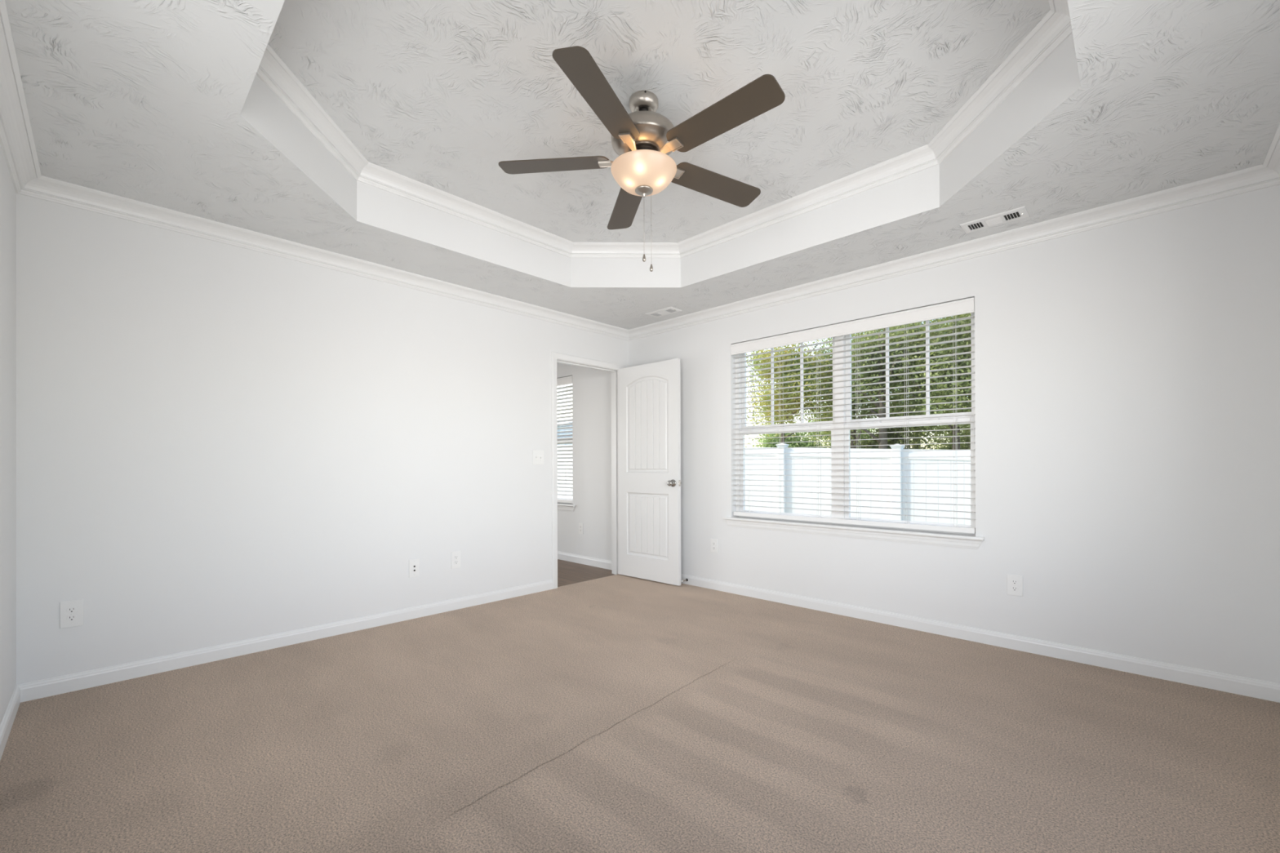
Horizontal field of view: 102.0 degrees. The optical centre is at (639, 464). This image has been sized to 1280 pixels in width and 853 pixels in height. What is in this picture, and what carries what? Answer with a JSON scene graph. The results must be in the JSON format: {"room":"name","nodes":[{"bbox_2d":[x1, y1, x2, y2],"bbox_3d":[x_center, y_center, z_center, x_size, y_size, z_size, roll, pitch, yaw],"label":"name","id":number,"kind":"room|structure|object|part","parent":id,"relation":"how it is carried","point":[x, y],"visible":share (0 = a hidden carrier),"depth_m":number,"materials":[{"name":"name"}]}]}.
{"room":"empty bedroom","nodes":[
{"label":"empty bedroom","id":0,"kind":"room"},
{"bbox_2d":[0,143,16,724],"bbox_3d":[-1.361,-0.108,0.850,4.344,2.520,0.115,0,0,44],"label":"wall","id":1,"kind":"structure","parent":0,"point":[7,192],"depth_m":2.17,"materials":[{"name":"paint"}]},
{"bbox_2d":[0,684,20,760],"bbox_3d":[-1.354,1.056,0.934,4.229,0.093,0.013,0,0,44],"label":"baseboard","id":2,"kind":"structure","parent":1,"relation":"attached to","point":[6,726],"depth_m":2.13,"materials":[{"name":"paint"}]},
{"bbox_2d":[16,193,628,684],"bbox_3d":[-1.580,-0.101,3.836,0.115,2.520,4.112,0,0,44],"label":"wall","id":3,"kind":"structure","parent":0,"point":[218,443],"depth_m":3.01,"materials":[{"name":"paint"}]},
{"bbox_2d":[59,599,83,628],"bbox_3d":[-2.760,0.725,2.518,0.008,0.128,0.077,0,0,44],"label":"power outlet","id":4,"kind":"object","parent":3,"relation":"attached to","point":[71,612],"visible":1,"depth_m":2.52,"materials":[{"name":"plastic"}]},
{"bbox_2d":[66,614,76,621],"bbox_3d":[-2.758,0.745,2.517,0.002,0.027,0.034,0,0,44],"label":"receptacle","id":5,"kind":"object","parent":4,"relation":"attached to","point":[69,617],"depth_m":2.52,"materials":[{"name":"plastic"}]},
{"bbox_2d":[66,606,76,613],"bbox_3d":[-2.758,0.706,2.517,0.002,0.027,0.034,0,0,44],"label":"receptacle","id":6,"kind":"object","parent":4,"relation":"attached to","point":[69,609],"depth_m":2.52,"materials":[{"name":"plastic"}]},
{"bbox_2d":[17,579,552,702],"bbox_3d":[-1.824,1.063,3.484,0.013,0.093,3.034,0,0,44],"label":"baseboard","id":7,"kind":"structure","parent":3,"relation":"attached to","point":[39,689],"depth_m":3.00,"materials":[{"name":"paint"}]},
{"bbox_2d":[408,558,419,577],"bbox_3d":[-1.612,0.741,3.706,0.014,0.127,0.074,0,0,44],"label":"jack plate","id":8,"kind":"object","parent":3,"relation":"attached to","point":[414,564],"visible":1,"depth_m":3.71,"materials":[{"name":"plastic"}]},
{"bbox_2d":[451,551,460,568],"bbox_3d":[-1.396,0.723,3.934,0.008,0.127,0.074,0,0,44],"label":"power outlet","id":9,"kind":"object","parent":3,"relation":"attached to","point":[455,556],"visible":1,"depth_m":3.93,"materials":[{"name":"plastic"}]},
{"bbox_2d":[532,450,543,464],"bbox_3d":[-0.875,-0.061,4.473,0.017,0.122,0.116,0,0,44],"label":"light switch","id":10,"kind":"object","parent":3,"relation":"attached to","point":[537,455],"visible":1,"depth_m":4.47,"materials":[{"name":"plastic"}]},
{"bbox_2d":[551,351,624,589],"bbox_3d":[-0.513,0.054,4.944,0.149,2.105,0.894,0,0,44],"label":"door frame","id":11,"kind":"structure","parent":3,"relation":"attached to","point":[554,356],"depth_m":4.87,"materials":[{"name":"paint"}]},
{"bbox_2d":[0,0,1279,341],"bbox_3d":[0.020,-1.307,2.373,4.229,0.084,3.997,0,0,44],"label":"crown molding","id":12,"kind":"structure","parent":3,"relation":"attached to","point":[16,137],"depth_m":2.86,"materials":[{"name":"paint"}]},
{"bbox_2d":[617,358,681,586],"bbox_3d":[0.072,0.068,4.902,0.785,2.032,0.159,0,0,43],"label":"door","id":13,"kind":"structure","parent":3,"relation":"in","point":[649,395],"depth_m":4.87,"materials":[{"name":"paint"}]},
{"bbox_3d":[0.277,0.168,4.649,0.068,0.068,0.062,0,0,43],"label":"knob","id":14,"kind":"part","parent":13,"relation":"part of","materials":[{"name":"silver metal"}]},
{"bbox_2d":[0,559,1279,852],"bbox_3d":[-1.267,1.127,3.536,7.944,0.060,4.112,0,0,44],"label":"floor","id":15,"kind":"structure","parent":0,"point":[615,713],"depth_m":2.01,"materials":[{"name":"carpet"}]},
{"bbox_2d":[4,0,1279,329],"bbox_3d":[-0.020,-1.503,2.332,4.459,0.308,4.112,0,0,44],"label":"ceiling","id":16,"kind":"structure","parent":0,"point":[165,104],"depth_m":2.24,"materials":[{"name":"white paint"}]},
{"bbox_2d":[498,45,785,271],"bbox_3d":[0.055,-1.267,2.324,1.284,0.780,1.341,0,0,44],"label":"ceiling fan","id":17,"kind":"object","parent":16,"relation":"hanging from","point":[643,139],"visible":1,"depth_m":2.24,"materials":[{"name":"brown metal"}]},
{"bbox_3d":[-0.392,-1.385,2.397,0.509,0.006,0.142,0,10,6],"label":"blade","id":18,"kind":"part","parent":17,"relation":"part of","materials":[{"name":"brown wood"}]},
{"bbox_3d":[-0.147,-1.396,1.980,0.142,0.006,0.509,12,3,23],"label":"blade","id":19,"kind":"part","parent":17,"relation":"part of","materials":[{"name":"brown wood"}]},
{"bbox_3d":[-0.071,-1.375,2.759,0.142,0.006,0.509,-11,1,-12],"label":"blade","id":20,"kind":"part","parent":17,"relation":"part of","materials":[{"name":"brown wood"}]},
{"bbox_3d":[0.018,-1.295,2.357,0.299,0.094,0.299,0,0,44],"label":"lamp shade","id":21,"kind":"part","parent":17,"relation":"part of","materials":[{"name":"white glass"}]},
{"bbox_3d":[0.019,-0.939,2.356,0.016,0.034,0.015,0,0,44],"label":"chain pull","id":22,"kind":"part","parent":17,"relation":"part of","materials":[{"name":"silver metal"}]},
{"bbox_3d":[0.052,-0.894,2.356,0.016,0.034,0.015,0,0,44],"label":"chain pull","id":23,"kind":"part","parent":17,"relation":"part of","materials":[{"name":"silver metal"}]},
{"bbox_3d":[0.372,-1.380,2.566,0.509,0.006,0.142,1,-13,-30],"label":"blade","id":24,"kind":"part","parent":17,"relation":"part of","materials":[{"name":"brown wood"}]},
{"bbox_3d":[0.325,-1.393,2.084,0.509,0.006,0.142,-1,-13,42],"label":"blade","id":25,"kind":"part","parent":17,"relation":"part of","materials":[{"name":"brown wood"}]},
{"bbox_2d":[644,306,682,317],"bbox_3d":[0.209,-1.340,4.577,0.300,0.010,0.156,0,0,44],"label":"ceiling vent","id":26,"kind":"object","parent":16,"relation":"in","point":[668,310],"visible":1,"depth_m":4.56,"materials":[{"name":"metal"}]},
{"bbox_2d":[256,0,1072,257],"bbox_3d":[0.014,-1.615,2.365,2.957,0.084,2.689,0,0,44],"label":"crown molding","id":27,"kind":"structure","parent":16,"relation":"attached to","point":[1055,27],"depth_m":2.85,"materials":[{"name":"paint"}]},
{"bbox_2d":[960,205,1029,233],"bbox_3d":[1.964,-1.349,2.877,0.300,0.010,0.156,0,0,44],"label":"ceiling vent","id":28,"kind":"object","parent":16,"relation":"in","point":[1019,213],"visible":1,"depth_m":2.86,"materials":[{"name":"metal"}]},
{"bbox_2d":[556,184,1279,684],"bbox_3d":[0.208,0.116,5.073,7.944,2.960,0.150,0,0,44],"label":"wall","id":29,"kind":"structure","parent":0,"point":[1127,373],"depth_m":2.83,"materials":[{"name":"paint"}]},
{"bbox_2d":[557,437,575,511],"bbox_3d":[-1.052,-0.242,6.269,1.000,1.555,0.194,0,0,44],"label":"window","id":30,"kind":"structure","parent":29,"relation":"in","point":[561,506],"depth_m":6.03,"materials":[{"name":"plastic"}]},
{"bbox_2d":[556,375,573,502],"bbox_3d":[-1.067,-0.285,6.239,0.884,1.460,0.074,0,0,44],"label":"window blind","id":31,"kind":"object","parent":30,"relation":"attached to","point":[568,380],"visible":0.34,"depth_m":6.05,"materials":[{"name":"white plastic"}]},
{"bbox_3d":[-1.058,0.428,6.245,0.875,0.034,0.048,0,0,44],"label":"rail","id":32,"kind":"part","parent":31,"relation":"part of","materials":[{"name":"white plastic"}]},
{"bbox_3d":[-0.844,-0.283,6.037,0.014,1.390,0.057,0,0,44],"label":"ladder cord","id":33,"kind":"part","parent":31,"relation":"part of","materials":[{"name":"white fabric"}]},
{"bbox_3d":[-1.017,0.078,6.279,0.832,0.718,0.026,0,0,44],"label":"sash","id":34,"kind":"part","parent":30,"relation":"part of","materials":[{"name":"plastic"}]},
{"bbox_2d":[578,523,582,534],"bbox_3d":[-0.661,0.718,5.801,0.074,0.122,0.008,0,0,44],"label":"power outlet","id":35,"kind":"object","parent":29,"relation":"attached to","point":[580,525],"visible":1,"depth_m":5.80,"materials":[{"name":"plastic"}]},
{"bbox_2d":[711,538,717,553],"bbox_3d":[0.649,0.712,4.538,0.074,0.120,0.008,0,0,44],"label":"power outlet","id":36,"kind":"object","parent":29,"relation":"attached to","point":[713,541],"visible":1,"depth_m":4.54,"materials":[{"name":"plastic"}]},
{"bbox_2d":[722,311,984,549],"bbox_3d":[1.455,-0.255,3.855,1.890,1.555,0.194,0,0,44],"label":"window","id":37,"kind":"structure","parent":29,"relation":"in","point":[966,540],"depth_m":3.83,"materials":[{"name":"plastic"}]},
{"bbox_3d":[1.168,0.067,4.174,0.837,0.718,0.026,0,0,44],"label":"sash","id":38,"kind":"part","parent":37,"relation":"part of","materials":[{"name":"plastic"}]},
{"bbox_3d":[1.187,-0.646,4.197,0.837,0.708,0.026,0,0,44],"label":"sash","id":39,"kind":"part","parent":37,"relation":"part of","materials":[{"name":"plastic"}]},
{"bbox_2d":[730,297,975,533],"bbox_3d":[1.440,-0.299,3.825,1.774,1.460,0.074,0,0,44],"label":"window blind","id":40,"kind":"object","parent":37,"relation":"attached to","point":[964,306],"visible":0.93,"depth_m":3.67,"materials":[{"name":"white plastic"}]},
{"bbox_3d":[0.924,-0.293,4.334,0.014,1.390,0.057,0,0,44],"label":"ladder cord","id":41,"kind":"part","parent":40,"relation":"part of","materials":[{"name":"white fabric"}]},
{"bbox_3d":[1.129,-0.294,4.137,0.014,1.390,0.057,0,0,44],"label":"ladder cord","id":42,"kind":"part","parent":40,"relation":"part of","materials":[{"name":"white fabric"}]},
{"bbox_3d":[1.354,-0.295,3.920,0.014,1.390,0.057,0,0,44],"label":"ladder cord","id":43,"kind":"part","parent":40,"relation":"part of","materials":[{"name":"white fabric"}]},
{"bbox_3d":[1.448,0.414,3.830,1.765,0.034,0.048,0,0,44],"label":"rail","id":44,"kind":"part","parent":40,"relation":"part of","materials":[{"name":"white plastic"}]},
{"bbox_3d":[1.566,-0.296,3.716,0.014,1.390,0.057,0,0,44],"label":"ladder cord","id":45,"kind":"part","parent":40,"relation":"part of","materials":[{"name":"white fabric"}]},
{"bbox_3d":[1.798,-0.297,3.492,0.014,1.390,0.057,0,0,44],"label":"ladder cord","id":46,"kind":"part","parent":40,"relation":"part of","materials":[{"name":"white fabric"}]},
{"bbox_3d":[2.005,-0.298,3.293,0.014,1.390,0.057,0,0,44],"label":"ladder cord","id":47,"kind":"part","parent":40,"relation":"part of","materials":[{"name":"white fabric"}]},
{"bbox_3d":[1.818,0.063,3.548,0.834,0.718,0.026,0,0,44],"label":"sash","id":48,"kind":"part","parent":37,"relation":"part of","materials":[{"name":"plastic"}]},
{"bbox_3d":[1.837,-0.650,3.571,0.834,0.708,0.026,0,0,44],"label":"sash","id":49,"kind":"part","parent":37,"relation":"part of","materials":[{"name":"plastic"}]},
{"bbox_2d":[680,573,1279,702],"bbox_3d":[1.410,1.053,3.803,4.229,0.093,0.013,0,0,44],"label":"baseboard","id":50,"kind":"structure","parent":29,"relation":"attached to","point":[1260,689],"depth_m":2.99,"materials":[{"name":"paint"}]},
{"bbox_2d":[1006,573,1022,596],"bbox_3d":[2.200,0.709,3.045,0.076,0.120,0.008,0,0,44],"label":"power outlet","id":51,"kind":"object","parent":29,"relation":"attached to","point":[1014,583],"visible":1,"depth_m":3.04,"materials":[{"name":"plastic"}]},
{"bbox_2d":[1011,586,1017,591],"bbox_3d":[2.198,0.729,3.043,0.034,0.027,0.002,0,0,44],"label":"receptacle","id":52,"kind":"object","parent":51,"relation":"attached to","point":[1013,588],"depth_m":3.04,"materials":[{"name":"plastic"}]},
{"bbox_2d":[1011,579,1017,584],"bbox_3d":[2.198,0.690,3.043,0.034,0.027,0.002,0,0,44],"label":"receptacle","id":53,"kind":"object","parent":51,"relation":"attached to","point":[1013,581],"depth_m":3.04,"materials":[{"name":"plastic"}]},
{"label":"outside","id":54,"kind":"structure","parent":0,"visible":0},
{"bbox_3d":[12.037,1.594,21.484,55.000,0.100,39.800,0,0,44],"label":"ground","id":55,"kind":"structure","parent":54,"visible":0},
{"bbox_2d":[557,417,572,444],"bbox_3d":[-3.269,-0.156,21.856,5.150,3.500,4.700,0,0,44],"label":"neighbor house","id":56,"kind":"structure","parent":55,"relation":"on","point":[567,422],"depth_m":18.86,"materials":[{"name":"white"}]},
{"bbox_2d":[557,443,970,524],"bbox_3d":[0.440,0.444,10.716,20.349,2.540,0.164,0,0,44],"label":"vinyl fence","id":57,"kind":"object","parent":55,"relation":"on","point":[931,463],"visible":0.14,"depth_m":7.82,"materials":[{"name":"white plastic"}]},
{"bbox_3d":[-2.203,0.495,13.262,1.708,2.052,0.044,0,0,44],"label":"panel","id":58,"kind":"part","parent":57,"relation":"part of","materials":[{"name":"plastic"}]},
{"bbox_3d":[1.762,0.576,9.443,1.708,1.849,0.044,0,0,44],"label":"panel","id":59,"kind":"part","parent":57,"relation":"part of","materials":[{"name":"plastic"}]},
{"bbox_3d":[2.423,0.618,8.806,0.127,1.858,0.127,0,0,44],"label":"post","id":60,"kind":"part","parent":57,"relation":"part of","materials":[{"name":"plastic"}]},
{"bbox_3d":[3.084,0.604,8.170,1.708,1.783,0.044,0,0,44],"label":"panel","id":61,"kind":"part","parent":57,"relation":"part of","materials":[{"name":"plastic"}]},
{"bbox_3d":[3.745,0.645,7.533,0.127,1.790,0.127,0,0,44],"label":"post","id":62,"kind":"part","parent":57,"relation":"part of","materials":[{"name":"plastic"}]},
{"bbox_3d":[4.405,0.665,6.896,1.708,1.783,0.044,0,0,44],"label":"panel","id":63,"kind":"part","parent":57,"relation":"part of","materials":[{"name":"plastic"}]},
{"bbox_2d":[745,422,830,448],"bbox_3d":[4.348,0.069,16.233,3.119,2.999,2.454,0,0,44],"label":"shrub","id":64,"kind":"object","parent":55,"relation":"on","point":[807,445],"visible":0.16,"depth_m":16.03,"materials":[{"name":"green plant"}]},
{"bbox_2d":[746,340,857,442],"bbox_3d":[3.704,-1.419,13.490,3.384,5.950,3.354,0,0,-33],"label":"tree","id":65,"kind":"object","parent":55,"relation":"on","point":[785,352],"visible":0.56,"depth_m":12.97,"materials":[{"name":"green leaves"},{"name":"bark"}]},
{"bbox_2d":[802,407,875,448],"bbox_3d":[6.025,-0.207,15.508,2.350,3.535,3.762,0,0,-43],"label":"shrub","id":66,"kind":"object","parent":55,"relation":"on","point":[870,429],"visible":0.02,"depth_m":15.70,"materials":[{"name":"green plant"}]},
{"bbox_2d":[791,323,945,448],"bbox_3d":[5.573,-1.472,13.409,3.732,6.053,4.664,0,0,-33],"label":"tree","id":67,"kind":"object","parent":55,"relation":"on","point":[853,437],"visible":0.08,"depth_m":13.34,"materials":[{"name":"green plant"}]},
{"bbox_2d":[822,321,952,448],"bbox_3d":[5.659,-1.275,11.661,2.574,5.647,2.906,0,0,-16],"label":"tree","id":68,"kind":"object","parent":55,"relation":"on","point":[882,442],"visible":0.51,"depth_m":11.72,"materials":[{"name":"green plant"}]},
{"bbox_2d":[849,391,949,449],"bbox_3d":[6.928,-0.451,14.114,2.663,4.011,3.479,0,0,-38],"label":"shrub","id":69,"kind":"object","parent":55,"relation":"on","point":[897,435],"visible":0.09,"depth_m":13.59,"materials":[{"name":"green plant"}]},
{"bbox_2d":[851,315,969,449],"bbox_3d":[8.229,-2.132,15.269,3.945,7.350,4.530,0,0,-4],"label":"tree","id":70,"kind":"object","parent":55,"relation":"on","point":[924,440],"visible":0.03,"depth_m":15.05,"materials":[{"name":"green plant"}]},
{"bbox_2d":[857,313,971,449],"bbox_3d":[7.097,-1.504,11.492,4.187,6.090,4.400,0,0,-6],"label":"tree","id":71,"kind":"object","parent":55,"relation":"on","point":[952,392],"visible":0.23,"depth_m":11.01,"materials":[{"name":"green plant"}]},
{"bbox_2d":[894,312,971,445],"bbox_3d":[7.389,-1.591,10.028,4.501,6.255,4.095,0,0,23],"label":"tree","id":72,"kind":"object","parent":55,"relation":"on","point":[964,328],"visible":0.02,"depth_m":10.49,"materials":[{"name":"green plant"}]},
{"bbox_2d":[926,423,970,449],"bbox_3d":[10.659,-0.225,15.665,2.708,3.548,3.841,0,0,-39],"label":"shrub","id":73,"kind":"object","parent":55,"relation":"on","point":[940,445],"visible":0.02,"depth_m":16.47,"materials":[{"name":"green plant"}]},
{"bbox_2d":[937,424,970,449],"bbox_3d":[8.515,-0.372,12.416,3.232,3.836,2.876,0,0,23],"label":"shrub","id":74,"kind":"object","parent":55,"relation":"on","point":[967,440],"visible":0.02,"depth_m":12.66,"materials":[{"name":"green plant"}]},
{"bbox_3d":[-2.579,-0.094,5.466,3.585,2.520,3.450,0,0,44],"label":"wall","id":75,"kind":"structure","parent":0,"visible":0},
{"bbox_2d":[557,551,612,569],"bbox_3d":[-1.451,1.068,6.559,3.485,0.093,0.013,0,0,44],"label":"baseboard","id":76,"kind":"structure","parent":75,"relation":"attached to","point":[602,563],"depth_m":5.73,"materials":[{"name":"paint"}]}
]}

